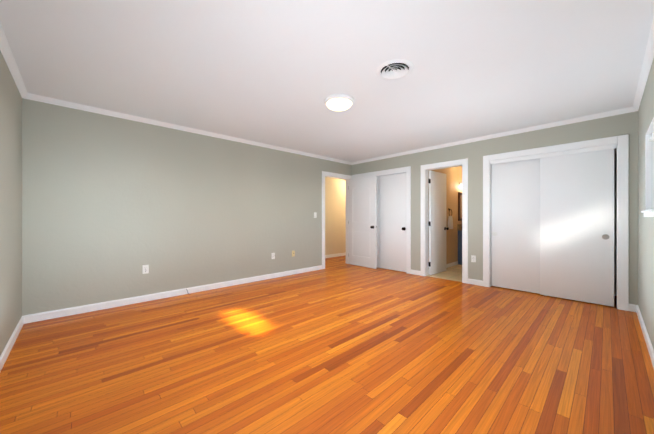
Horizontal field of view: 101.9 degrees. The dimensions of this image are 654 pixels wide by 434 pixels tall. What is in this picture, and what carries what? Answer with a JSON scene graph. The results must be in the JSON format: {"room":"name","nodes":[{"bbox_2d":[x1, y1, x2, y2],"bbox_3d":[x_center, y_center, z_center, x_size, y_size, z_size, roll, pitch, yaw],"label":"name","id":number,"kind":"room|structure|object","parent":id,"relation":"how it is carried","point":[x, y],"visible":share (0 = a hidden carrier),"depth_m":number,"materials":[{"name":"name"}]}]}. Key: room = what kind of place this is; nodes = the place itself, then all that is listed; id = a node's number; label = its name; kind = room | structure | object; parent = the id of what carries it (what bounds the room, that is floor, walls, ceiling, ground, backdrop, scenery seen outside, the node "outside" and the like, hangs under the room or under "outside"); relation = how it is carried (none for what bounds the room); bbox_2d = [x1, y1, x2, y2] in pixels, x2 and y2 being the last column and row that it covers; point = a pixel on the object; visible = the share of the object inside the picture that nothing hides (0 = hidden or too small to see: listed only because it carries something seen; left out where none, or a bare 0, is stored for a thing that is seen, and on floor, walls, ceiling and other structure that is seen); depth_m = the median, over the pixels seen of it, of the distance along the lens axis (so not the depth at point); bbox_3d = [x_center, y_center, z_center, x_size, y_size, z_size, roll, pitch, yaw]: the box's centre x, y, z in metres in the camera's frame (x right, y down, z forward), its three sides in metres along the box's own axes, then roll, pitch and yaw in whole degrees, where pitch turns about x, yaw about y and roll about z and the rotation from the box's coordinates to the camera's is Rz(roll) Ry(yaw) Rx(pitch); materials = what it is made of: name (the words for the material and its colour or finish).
{"room":"empty bedroom","nodes":[
{"label":"empty bedroom","id":0,"kind":"room"},
{"bbox_2d":[0,51,21,355],"bbox_3d":[-1.718,-0.089,1.126,0.120,2.440,4.500,0,0,-43],"label":"wall","id":1,"kind":"structure","parent":0,"point":[10,206],"depth_m":2.31,"materials":[{"name":"grey paint"}]},
{"bbox_2d":[0,316,23,371],"bbox_3d":[-1.669,1.087,1.172,0.014,0.088,4.500,0,0,-43],"label":"baseboard","id":2,"kind":"structure","parent":1,"relation":"attached to","point":[10,344],"depth_m":2.26,"materials":[{"name":"white wood"}]},
{"bbox_2d":[0,23,28,98],"bbox_3d":[-1.658,-1.282,1.182,0.043,0.054,4.380,0,0,-43],"label":"crown molding","id":3,"kind":"structure","parent":1,"relation":"attached to","point":[6,51],"depth_m":2.22,"materials":[{"name":"white wood"}]},
{"bbox_2d":[22,98,351,315],"bbox_3d":[-1.083,-0.090,4.907,6.240,2.440,0.120,0,0,-43],"label":"wall","id":4,"kind":"structure","parent":0,"point":[111,205],"depth_m":3.57,"materials":[{"name":"grey paint"}]},
{"bbox_2d":[142,265,148,273],"bbox_3d":[-2.426,0.700,3.547,0.070,0.115,0.008,0,0,-43],"label":"electrical outlet","id":5,"kind":"object","parent":4,"relation":"attached to","point":[145,269],"visible":1,"depth_m":3.54,"materials":[{"name":"white plastic"}]},
{"bbox_2d":[23,265,321,323],"bbox_3d":[-1.664,1.086,4.266,4.275,0.088,0.014,0,0,-43],"label":"baseboard","id":6,"kind":"structure","parent":4,"relation":"attached to","point":[36,317],"depth_m":3.55,"materials":[{"name":"white wood"}]},
{"bbox_2d":[24,93,351,164],"bbox_3d":[-1.299,-1.283,4.590,5.250,0.054,0.044,0,0,-43],"label":"crown molding","id":7,"kind":"structure","parent":4,"relation":"attached to","point":[34,97],"depth_m":3.65,"materials":[{"name":"white wood"}]},
{"bbox_2d":[322,171,351,268],"bbox_3d":[0.198,0.067,6.117,0.974,2.125,0.153,0,0,-43],"label":"door frame","id":8,"kind":"structure","parent":4,"relation":"attached to","point":[335,175],"depth_m":5.96,"materials":[{"name":"white wood"}]},
{"bbox_2d":[0,255,653,433],"bbox_3d":[1.004,1.190,4.390,8.920,0.120,6.100,0,0,-43],"label":"floor","id":9,"kind":"structure","parent":0,"point":[338,345],"depth_m":2.05,"materials":[{"name":"orange wood"}]},
{"bbox_2d":[0,0,653,161],"bbox_3d":[1.004,-1.370,4.390,8.920,0.120,6.100,0,0,-43],"label":"ceiling","id":10,"kind":"structure","parent":0,"point":[274,72],"depth_m":2.25,"materials":[{"name":"white paint"}]},
{"bbox_2d":[324,94,353,110],"bbox_3d":[0.137,-1.263,2.992,0.340,0.092,0.340,0,0,-43],"label":"flush-mount light fixture","id":11,"kind":"object","parent":10,"relation":"attached to","point":[338,102],"visible":1,"depth_m":2.90,"materials":[{"name":"white glass"}]},
{"bbox_2d":[376,59,413,79],"bbox_3d":[0.601,-1.297,2.356,0.320,0.024,0.320,0,0,-43],"label":"ceiling vent","id":12,"kind":"object","parent":10,"relation":"in","point":[393,69],"visible":1,"depth_m":2.34,"materials":[{"name":"white metal"}]},
{"bbox_2d":[325,177,345,254],"bbox_3d":[-0.134,-0.090,7.251,3.800,2.440,0.120,0,0,-43],"label":"wall","id":13,"kind":"structure","parent":0,"point":[335,216],"depth_m":7.52,"materials":[{"name":"beige paint"}]},
{"bbox_2d":[325,252,345,257],"bbox_3d":[-0.088,1.086,7.202,3.800,0.088,0.014,0,0,-43],"label":"baseboard","id":14,"kind":"structure","parent":13,"relation":"attached to","point":[335,255],"depth_m":7.50,"materials":[{"name":"white wood"}]},
{"bbox_2d":[427,264,461,281],"bbox_3d":[3.323,1.128,5.842,3.115,0.004,0.980,0,0,-43],"label":"floor","id":15,"kind":"structure","parent":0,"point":[453,273],"depth_m":5.19,"materials":[{"name":"beige tile"}]},
{"bbox_2d":[457,224,461,264],"bbox_3d":[3.668,0.637,6.434,1.040,0.975,0.582,0,0,-43],"label":"vanity cabinet","id":16,"kind":"object","parent":15,"relation":"on","point":[459,227],"visible":0.04,"depth_m":6.27,"materials":[{"name":"wood"}]},
{"bbox_2d":[429,166,461,263],"bbox_3d":[2.976,-0.090,6.270,3.030,2.440,0.120,0,0,-43],"label":"wall","id":17,"kind":"structure","parent":0,"point":[453,180],"depth_m":6.11,"materials":[{"name":"beige paint"}]},
{"bbox_2d":[448,208,452,228],"bbox_3d":[2.758,0.036,5.940,0.222,0.468,0.061,0,0,-43],"label":"towel","id":18,"kind":"object","parent":17,"relation":"attached to","point":[450,222],"visible":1,"depth_m":5.90,"materials":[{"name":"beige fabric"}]},
{"bbox_2d":[446,261,457,267],"bbox_3d":[2.515,1.087,5.742,1.626,0.085,0.014,0,0,-43],"label":"baseboard","id":19,"kind":"structure","parent":17,"relation":"attached to","point":[451,264],"depth_m":6.05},
{"bbox_2d":[458,192,461,220],"bbox_3d":[3.406,-0.250,6.572,0.750,0.680,0.028,0,0,-43],"label":"bathroom mirror","id":20,"kind":"object","parent":17,"relation":"attached to","point":[459,206],"visible":0.44,"depth_m":6.32,"materials":[{"name":"brown mirror"}]},
{"bbox_2d":[352,111,637,304],"bbox_3d":[2.182,-0.090,4.817,0.120,2.440,4.500,0,0,-43],"label":"wall","id":21,"kind":"structure","parent":0,"point":[474,153],"depth_m":4.34,"materials":[{"name":"grey paint"}]},
{"bbox_2d":[348,175,376,268],"bbox_3d":[0.795,0.111,6.033,0.183,2.013,0.816,0,0,-41],"label":"hall door","id":22,"kind":"structure","parent":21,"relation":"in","point":[362,222],"depth_m":5.98,"materials":[{"name":"white wood"}]},
{"bbox_2d":[377,176,378,267],"bbox_3d":[0.927,0.111,6.107,0.035,2.013,0.672,0,0,-43],"label":"closet door","id":23,"kind":"structure","parent":21,"relation":"in","point":[378,221],"depth_m":5.86,"materials":[{"name":"wood"}]},
{"bbox_2d":[352,166,410,273],"bbox_3d":[1.179,0.060,5.875,0.153,2.140,1.545,0,0,-43],"label":"trim","id":24,"kind":"structure","parent":21,"relation":"attached to","point":[407,170],"depth_m":5.31,"materials":[{"name":"white wood"}]},
{"bbox_2d":[379,173,405,271],"bbox_3d":[1.368,0.111,5.588,0.106,2.013,0.672,0,0,-43],"label":"closet door","id":25,"kind":"structure","parent":21,"relation":"in","point":[392,222],"depth_m":5.60,"materials":[{"name":"white wood"}]},
{"bbox_2d":[421,158,467,283],"bbox_3d":[2.147,0.068,4.852,0.153,2.125,0.850,0,0,-43],"label":"door frame","id":26,"kind":"structure","parent":21,"relation":"attached to","point":[426,168],"depth_m":4.91,"materials":[{"name":"white wood"}]},
{"bbox_2d":[428,171,448,274],"bbox_3d":[2.228,0.112,5.328,0.662,2.013,0.178,0,0,-40],"label":"bathroom door","id":27,"kind":"structure","parent":26,"relation":"attached to","point":[437,222],"depth_m":5.28,"materials":[{"name":"white wood"}]},
{"bbox_2d":[471,255,475,261],"bbox_3d":[2.452,0.700,4.439,0.008,0.115,0.070,0,0,-43],"label":"electrical outlet","id":28,"kind":"object","parent":21,"relation":"attached to","point":[473,258],"visible":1,"depth_m":4.44,"materials":[{"name":"white plastic"}]},
{"bbox_2d":[352,107,631,164],"bbox_3d":[2.123,-1.283,4.761,0.043,0.054,4.380,0,0,-43],"label":"crown molding","id":29,"kind":"structure","parent":21,"relation":"attached to","point":[625,110],"depth_m":4.00,"materials":[{"name":"white wood"}]},
{"bbox_2d":[491,158,539,293],"bbox_3d":[2.926,0.114,4.055,0.032,2.004,0.721,0,0,-43],"label":"sliding door","id":30,"kind":"structure","parent":21,"relation":"in","point":[515,225],"depth_m":4.06,"materials":[{"name":"white wood"}]},
{"bbox_2d":[411,270,636,311],"bbox_3d":[2.672,1.086,4.203,0.014,0.088,2.935,0,0,-43],"label":"baseboard","id":31,"kind":"structure","parent":21,"relation":"attached to","point":[632,307],"depth_m":4.40,"materials":[{"name":"white wood"}]},
{"bbox_2d":[483,134,628,310],"bbox_3d":[3.137,0.068,3.807,0.153,2.125,1.570,0,0,-43],"label":"door frame","id":32,"kind":"structure","parent":21,"relation":"attached to","point":[621,142],"depth_m":3.25,"materials":[{"name":"white wood"}]},
{"bbox_2d":[540,149,613,306],"bbox_3d":[3.328,0.114,3.566,0.032,2.004,0.723,0,0,-43],"label":"sliding door","id":33,"kind":"structure","parent":21,"relation":"in","point":[576,226],"depth_m":3.53,"materials":[{"name":"white wood"}]},
{"bbox_2d":[614,148,616,295],"bbox_3d":[3.731,-0.090,4.286,0.100,2.440,1.600,0,0,-43],"label":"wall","id":34,"kind":"structure","parent":0,"point":[615,221],"depth_m":3.79,"materials":[{"name":"black"}]},
{"bbox_2d":[638,58,653,348],"bbox_3d":[2.127,-0.089,1.515,6.240,2.440,0.220,0,0,-43],"label":"wall","id":35,"kind":"structure","parent":0,"point":[646,248],"depth_m":2.54,"materials":[{"name":"grey paint"}]},
{"bbox_2d":[632,17,653,111],"bbox_3d":[1.764,-1.282,1.353,5.250,0.054,0.044,0,0,-43],"label":"crown molding","id":36,"kind":"structure","parent":35,"relation":"attached to","point":[649,54],"depth_m":2.30,"materials":[{"name":"white wood"}]},
{"bbox_2d":[636,305,653,367],"bbox_3d":[1.774,1.087,1.343,5.250,0.088,0.014,0,0,-43],"label":"baseboard","id":37,"kind":"structure","parent":35,"relation":"attached to","point":[647,338],"depth_m":2.39,"materials":[{"name":"white wood"}]},
{"bbox_2d":[641,209,653,216],"bbox_3d":[2.574,-0.029,2.054,1.450,0.060,0.099,0,0,-43],"label":"window sill","id":38,"kind":"structure","parent":35,"relation":"attached to","point":[649,213],"depth_m":2.21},
{"bbox_2d":[645,118,653,209],"bbox_3d":[2.582,-0.424,2.045,1.390,0.730,0.074,0,0,-43],"label":"window","id":39,"kind":"structure","parent":35,"relation":"in","point":[649,175],"depth_m":2.53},
{"bbox_2d":[649,131,653,141],"bbox_3d":[2.587,-0.750,2.040,1.382,0.071,0.050,0,0,-43],"label":"blind headrail","id":40,"kind":"object","parent":39,"relation":"attached to","point":[651,137],"visible":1,"depth_m":2.49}
]}

